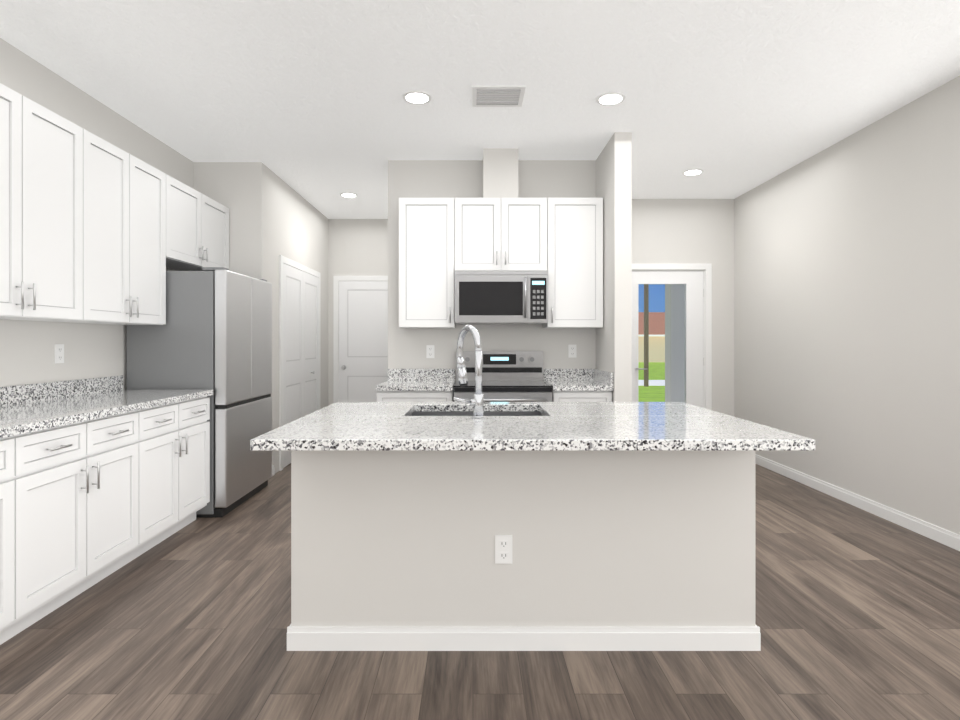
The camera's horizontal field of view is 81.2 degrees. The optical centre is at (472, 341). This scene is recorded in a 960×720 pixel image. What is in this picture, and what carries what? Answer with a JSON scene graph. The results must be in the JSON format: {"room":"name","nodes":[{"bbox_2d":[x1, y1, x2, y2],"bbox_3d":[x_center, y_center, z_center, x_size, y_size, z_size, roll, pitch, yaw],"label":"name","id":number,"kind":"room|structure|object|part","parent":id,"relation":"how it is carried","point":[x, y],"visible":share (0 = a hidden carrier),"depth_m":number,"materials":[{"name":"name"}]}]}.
{"room":"kitchen","nodes":[
{"label":"kitchen","id":0,"kind":"room"},
{"bbox_2d":[0,38,193,389],"bbox_3d":[-2.535,-0.175,0.740,0.100,2.850,8.480,0,0,0],"label":"wall","id":1,"kind":"structure","parent":0,"point":[27,351],"depth_m":3.46,"materials":[{"name":"white paint"}]},
{"bbox_2d":[0,83,95,322],"bbox_3d":[-2.323,-0.655,2.690,0.317,1.070,0.960,0,0,0],"label":"upper cabinet","id":2,"kind":"object","parent":1,"relation":"attached to","point":[94,229],"depth_m":2.85,"materials":[{"name":"white wood"}]},
{"bbox_2d":[55,344,63,362],"bbox_3d":[-2.481,0.070,3.360,0.008,0.114,0.070,0,0,0],"label":"electrical outlet","id":3,"kind":"object","parent":1,"relation":"attached to","point":[59,353],"visible":1,"depth_m":3.35,"materials":[{"name":"white plastic"}]},
{"bbox_2d":[0,375,123,406],"bbox_3d":[-2.472,0.285,2.677,0.020,0.099,2.534,0,0,0],"label":"backsplash","id":4,"kind":"structure","parent":1,"relation":"attached to","point":[26,393],"depth_m":3.32,"materials":[{"name":"grey stone"}]},
{"bbox_2d":[90,136,171,324],"bbox_3d":[-2.323,-0.655,3.530,0.317,1.070,0.960,0,0,0],"label":"upper cabinet","id":5,"kind":"object","parent":1,"relation":"attached to","point":[134,197],"depth_m":3.54,"materials":[{"name":"white wood"}]},
{"bbox_2d":[172,177,228,270],"bbox_3d":[-2.323,-0.895,4.461,0.317,0.590,1.022,0,0,0],"label":"upper cabinet","id":6,"kind":"object","parent":1,"relation":"attached to","point":[200,224],"depth_m":4.42,"materials":[{"name":"white wood"}]},
{"bbox_2d":[194,162,327,472],"bbox_3d":[-2.232,-0.175,6.240,0.705,2.850,2.520,0,0,0],"label":"wall","id":7,"kind":"structure","parent":0,"point":[273,216],"depth_m":5.22,"materials":[{"name":"white paint"}]},
{"bbox_2d":[272,465,274,475],"bbox_3d":[-1.872,1.204,5.130,0.014,0.092,0.280,0,0,0],"label":"baseboard","id":8,"kind":"structure","parent":7,"relation":"attached to","point":[273,468],"depth_m":5.24,"materials":[{"name":"white wood"}]},
{"bbox_2d":[279,255,320,470],"bbox_3d":[-1.872,0.203,6.140,0.016,2.095,1.410,0,0,0],"label":"trim","id":9,"kind":"structure","parent":7,"relation":"attached to","point":[291,263],"depth_m":5.48,"materials":[{"name":"white wood"}]},
{"bbox_2d":[283,263,318,467],"bbox_3d":[-1.851,0.232,6.140,0.052,2.013,1.272,0,0,0],"label":"door","id":10,"kind":"structure","parent":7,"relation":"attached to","point":[300,343],"depth_m":6.03,"materials":[{"name":"white wood"}]},
{"bbox_2d":[328,219,387,405],"bbox_3d":[-1.315,-0.175,7.390,1.130,2.850,0.220,0,0,0],"label":"wall","id":11,"kind":"structure","parent":0,"point":[357,247],"depth_m":7.28,"materials":[{"name":"white paint"}]},
{"bbox_2d":[333,276,387,402],"bbox_3d":[-1.345,0.195,7.272,0.930,2.110,0.016,0,0,0],"label":"trim","id":12,"kind":"structure","parent":11,"relation":"attached to","point":[336,279],"depth_m":7.26,"materials":[{"name":"white wood"}]},
{"bbox_2d":[339,281,387,401],"bbox_3d":[-1.345,0.224,7.241,0.794,2.028,0.072,0,0,0],"label":"hall door","id":13,"kind":"structure","parent":11,"relation":"in","point":[363,339],"depth_m":7.27,"materials":[{"name":"white wood"}]},
{"bbox_2d":[0,463,959,719],"bbox_3d":[0.217,1.280,1.950,5.605,0.060,11.100,0,0,0],"label":"floor","id":14,"kind":"structure","parent":0,"point":[857,613],"depth_m":2.23,"materials":[{"name":"brown wood"}]},
{"bbox_2d":[0,435,31,644],"bbox_3d":[-2.168,0.812,1.881,0.627,0.875,0.901,0,0,0],"label":"base cabinet","id":15,"kind":"object","parent":14,"relation":"on","point":[16,452],"depth_m":2.28,"materials":[{"name":"white wood"}]},
{"bbox_2d":[32,411,147,623],"bbox_3d":[-2.168,0.812,2.690,0.627,0.875,0.962,0,0,0],"label":"base cabinet","id":16,"kind":"object","parent":14,"relation":"on","point":[101,478],"depth_m":2.69,"materials":[{"name":"white wood"}]},
{"bbox_2d":[0,391,211,438],"bbox_3d":[-2.156,0.354,2.677,0.652,0.038,2.534,0,0,0],"label":"countertop","id":17,"kind":"structure","parent":16,"relation":"on","point":[15,418],"depth_m":2.91,"materials":[{"name":"grey stone"}]},
{"bbox_2d":[148,395,210,549],"bbox_3d":[-2.168,0.812,3.498,0.627,0.875,0.897,0,0,0],"label":"base cabinet","id":18,"kind":"object","parent":14,"relation":"on","point":[178,433],"depth_m":3.52,"materials":[{"name":"white wood"}]},
{"bbox_2d":[127,267,271,516],"bbox_3d":[-2.105,0.357,4.430,0.710,1.785,0.910,0,0,0],"label":"fridge","id":19,"kind":"object","parent":14,"relation":"on","point":[176,351],"depth_m":3.98,"materials":[{"name":"grey metal"}]},
{"bbox_3d":[-1.846,-0.030,4.430,0.178,1.009,0.870,0,0,0],"label":"fridge handle","id":20,"kind":"part","parent":19,"relation":"part of","materials":[{"name":"silver metal"}]},
{"bbox_3d":[-1.794,0.333,4.430,0.087,1.695,0.910,0,0,0],"label":"fridge door","id":21,"kind":"part","parent":19,"relation":"part of","materials":[{"name":"silver metal"}]},
{"bbox_2d":[376,385,453,401],"bbox_3d":[-0.452,0.812,4.623,0.587,0.875,0.607,0,0,0],"label":"base cabinet","id":22,"kind":"object","parent":14,"relation":"on","point":[383,395],"depth_m":4.32,"materials":[{"name":"white wood"}]},
{"bbox_2d":[376,381,454,388],"bbox_3d":[-0.451,0.354,4.611,0.592,0.038,0.632,0,0,0],"label":"countertop","id":23,"kind":"structure","parent":22,"relation":"on","point":[387,384],"depth_m":4.31,"materials":[{"name":"grey stone"}]},
{"bbox_2d":[453,351,552,401],"bbox_3d":[0.230,0.665,4.559,0.760,1.170,0.702,0,0,0],"label":"range","id":24,"kind":"object","parent":14,"relation":"on","point":[512,376],"visible":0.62,"depth_m":4.84,"materials":[{"name":"silver metal"}]},
{"bbox_2d":[287,409,760,650],"bbox_3d":[0.205,0.812,2.688,1.918,0.876,0.844,0,0,0],"label":"kitchen island","id":25,"kind":"object","parent":14,"relation":"on","point":[477,523],"depth_m":2.28,"materials":[{"name":"white paint"}]},
{"bbox_2d":[495,535,512,563],"bbox_3d":[0.125,0.843,2.276,0.070,0.114,0.008,0,0,0],"label":"outlet","id":26,"kind":"object","parent":25,"relation":"attached to","point":[503,543],"depth_m":2.27,"materials":[{"name":"white plastic"}]},
{"bbox_2d":[250,417,814,452],"bbox_3d":[0.205,0.354,2.230,1.940,0.038,0.620,0,0,0],"label":"island countertop","id":27,"kind":"structure","parent":25,"relation":"on","point":[303,434],"depth_m":2.03,"materials":[{"name":"white stone"}]},
{"bbox_2d":[453,325,485,418],"bbox_3d":[-0.016,0.127,2.558,0.142,0.416,0.247,0,0,0],"label":"faucet","id":28,"kind":"object","parent":27,"relation":"on","point":[478,401],"depth_m":2.47,"materials":[{"name":"silver metal"}]},
{"bbox_2d":[552,389,613,401],"bbox_3d":[0.847,0.812,4.623,0.458,0.875,0.607,0,0,0],"label":"base cabinet","id":29,"kind":"object","parent":14,"relation":"on","point":[558,395],"depth_m":4.32,"materials":[{"name":"white wood"}]},
{"bbox_2d":[545,381,613,388],"bbox_3d":[0.848,0.354,4.611,0.463,0.038,0.632,0,0,0],"label":"countertop","id":30,"kind":"structure","parent":29,"relation":"on","point":[556,384],"depth_m":4.31,"materials":[{"name":"grey stone"}]},
{"bbox_2d":[0,0,959,218],"bbox_3d":[0.217,-1.640,1.950,5.605,0.080,11.100,0,0,0],"label":"ceiling","id":31,"kind":"structure","parent":0,"point":[733,99],"depth_m":3.36,"materials":[{"name":"white paint"}]},
{"bbox_2d":[340,193,357,197],"bbox_3d":[-1.350,-1.595,6.090,0.190,0.007,0.190,0,0,0],"label":"recessed light","id":32,"kind":"object","parent":31,"relation":"in","point":[350,195],"visible":0.98,"depth_m":6.08,"materials":[{"name":"white"}]},
{"bbox_2d":[403,91,431,103],"bbox_3d":[-0.365,-1.595,3.660,0.190,0.007,0.190,0,0,0],"label":"recessed light","id":33,"kind":"object","parent":31,"relation":"in","point":[416,97],"visible":1,"depth_m":3.65,"materials":[{"name":"white"}]},
{"bbox_2d":[472,86,525,106],"bbox_3d":[0.163,-1.595,3.640,0.335,0.008,0.300,0,0,0],"label":"ceiling vent","id":34,"kind":"object","parent":31,"relation":"in","point":[497,96],"visible":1,"depth_m":3.63,"materials":[{"name":"white metal"}]},
{"bbox_2d":[596,92,625,105],"bbox_3d":[0.905,-1.595,3.680,0.190,0.007,0.190,0,0,0],"label":"recessed light","id":35,"kind":"object","parent":31,"relation":"in","point":[610,99],"visible":1,"depth_m":3.66,"materials":[{"name":"white"}]},
{"bbox_2d":[682,169,703,175],"bbox_3d":[2.070,-1.595,5.270,0.190,0.007,0.190,0,0,0],"label":"recessed light","id":36,"kind":"object","parent":31,"relation":"in","point":[691,172],"visible":0.96,"depth_m":5.26,"materials":[{"name":"white"}]},
{"bbox_2d":[388,160,595,380],"bbox_3d":[0.165,-0.175,6.215,1.830,2.850,2.570,0,0,0],"label":"wall","id":37,"kind":"structure","parent":0,"point":[464,179],"depth_m":4.93,"materials":[{"name":"white paint"}]},
{"bbox_2d":[426,345,433,357],"bbox_3d":[-0.375,0.085,4.926,0.070,0.114,0.008,0,0,0],"label":"electrical outlet","id":38,"kind":"object","parent":37,"relation":"attached to","point":[429,351],"visible":1,"depth_m":4.92,"materials":[{"name":"white plastic"}]},
{"bbox_2d":[399,198,462,327],"bbox_3d":[-0.352,-0.655,4.763,0.520,1.070,0.327,0,0,0],"label":"upper cabinet","id":39,"kind":"object","parent":37,"relation":"attached to","point":[443,240],"depth_m":4.61,"materials":[{"name":"white wood"}]},
{"bbox_2d":[388,369,591,380],"bbox_3d":[0.166,0.285,4.917,1.826,0.099,0.020,0,0,0],"label":"backsplash","id":40,"kind":"structure","parent":37,"relation":"attached to","point":[393,374],"depth_m":4.91,"materials":[{"name":"grey stone"}]},
{"bbox_2d":[483,148,517,197],"bbox_3d":[0.230,-1.397,4.780,0.290,0.407,0.300,0,0,0],"label":"chase","id":41,"kind":"object","parent":37,"relation":"attached to","point":[500,172],"visible":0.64,"depth_m":4.63,"materials":[{"name":"white paint"}]},
{"bbox_2d":[463,198,538,270],"bbox_3d":[0.230,-0.887,4.763,0.764,0.606,0.327,0,0,0],"label":"upper cabinet","id":42,"kind":"object","parent":37,"relation":"attached to","point":[500,234],"depth_m":4.61,"materials":[{"name":"white wood"}]},
{"bbox_2d":[455,271,547,323],"bbox_3d":[0.230,-0.366,4.704,0.756,0.423,0.445,0,0,0],"label":"over-the-range microwave","id":43,"kind":"object","parent":42,"relation":"attached to","point":[501,297],"visible":1,"depth_m":4.52,"materials":[{"name":"silver metal"}]},
{"bbox_2d":[539,198,602,327],"bbox_3d":[0.812,-0.655,4.763,0.520,1.070,0.327,0,0,0],"label":"upper cabinet","id":44,"kind":"object","parent":37,"relation":"attached to","point":[570,229],"depth_m":4.61,"materials":[{"name":"white wood"}]},
{"bbox_2d":[568,345,575,357],"bbox_3d":[0.875,0.080,4.926,0.070,0.114,0.008,0,0,0],"label":"electrical outlet","id":45,"kind":"object","parent":37,"relation":"attached to","point":[571,351],"visible":1,"depth_m":4.92,"materials":[{"name":"white plastic"}]},
{"bbox_2d":[596,132,631,401],"bbox_3d":[1.145,-0.175,5.885,0.130,2.850,3.230,0,0,0],"label":"wall","id":46,"kind":"structure","parent":0,"point":[614,192],"depth_m":4.27,"materials":[{"name":"white paint"}]},
{"bbox_2d":[592,369,611,384],"bbox_3d":[1.066,0.285,4.601,0.020,0.099,0.612,0,0,0],"label":"backsplash","id":47,"kind":"structure","parent":46,"relation":"attached to","point":[597,375],"depth_m":4.57,"materials":[{"name":"grey stone"}]},
{"bbox_2d":[632,199,733,415],"bbox_3d":[2.065,-0.175,6.320,1.710,2.850,0.120,0,0,0],"label":"wall","id":48,"kind":"structure","parent":0,"point":[682,231],"depth_m":6.26,"materials":[{"name":"white paint"}]},
{"bbox_2d":[632,271,703,407],"bbox_3d":[2.180,0.220,6.263,0.826,2.028,0.095,0,0,0],"label":"glass door","id":49,"kind":"structure","parent":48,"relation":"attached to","point":[693,281],"depth_m":6.27,"materials":[{"name":"white"}]},
{"bbox_2d":[632,264,711,409],"bbox_3d":[2.174,0.188,6.312,0.974,2.125,0.136,0,0,0],"label":"trim","id":50,"kind":"structure","parent":48,"relation":"attached to","point":[706,269],"depth_m":6.24,"materials":[{"name":"white wood"}]},
{"bbox_2d":[734,75,959,534],"bbox_3d":[2.970,-0.175,2.000,0.100,2.850,11.000,0,0,0],"label":"wall","id":51,"kind":"structure","parent":0,"point":[847,304],"depth_m":4.16,"materials":[{"name":"white paint"}]},
{"bbox_2d":[755,454,959,550],"bbox_3d":[2.912,1.204,1.380,0.014,0.092,9.760,0,0,0],"label":"baseboard","id":52,"kind":"structure","parent":51,"relation":"attached to","point":[932,532],"depth_m":4.09,"materials":[{"name":"white wood"}]},
{"label":"outside","id":53,"kind":"structure","parent":0,"visible":0},
{"bbox_2d":[638,362,664,401],"bbox_3d":[12.500,1.320,38.800,55.000,0.100,62.400,0,0,0],"label":"ground","id":54,"kind":"structure","parent":53,"point":[646,395],"depth_m":15.63,"materials":[{"name":"green plant"}]},
{"bbox_2d":[644,284,648,386],"bbox_3d":[4.950,-3.240,16.000,0.124,9.020,0.130,0,0,0],"label":"tree","id":55,"kind":"object","parent":54,"relation":"on","point":[646,332],"depth_m":15.95,"materials":[{"name":"brown plant"}]},
{"bbox_2d":[638,312,664,361],"bbox_3d":[11.500,-0.415,39.500,22.200,3.370,10.200,0,0,0],"label":"house","id":56,"kind":"structure","parent":54,"relation":"on","point":[655,340],"depth_m":35.00,"materials":[{"name":"beige paint"}]},
{"bbox_2d":[638,380,664,385],"bbox_3d":[12.500,1.265,17.450,55.000,0.010,2.300,0,0,0],"label":"path","id":57,"kind":"structure","parent":54,"relation":"on","point":[654,382],"depth_m":17.00,"materials":[{"name":"white concrete"}]},
{"bbox_2d":[665,284,684,401],"bbox_3d":[3.030,-0.340,8.330,0.260,3.220,0.260,0,0,0],"label":"column","id":58,"kind":"structure","parent":54,"relation":"on","point":[677,330],"depth_m":8.20,"materials":[{"name":"grey"}]}
]}

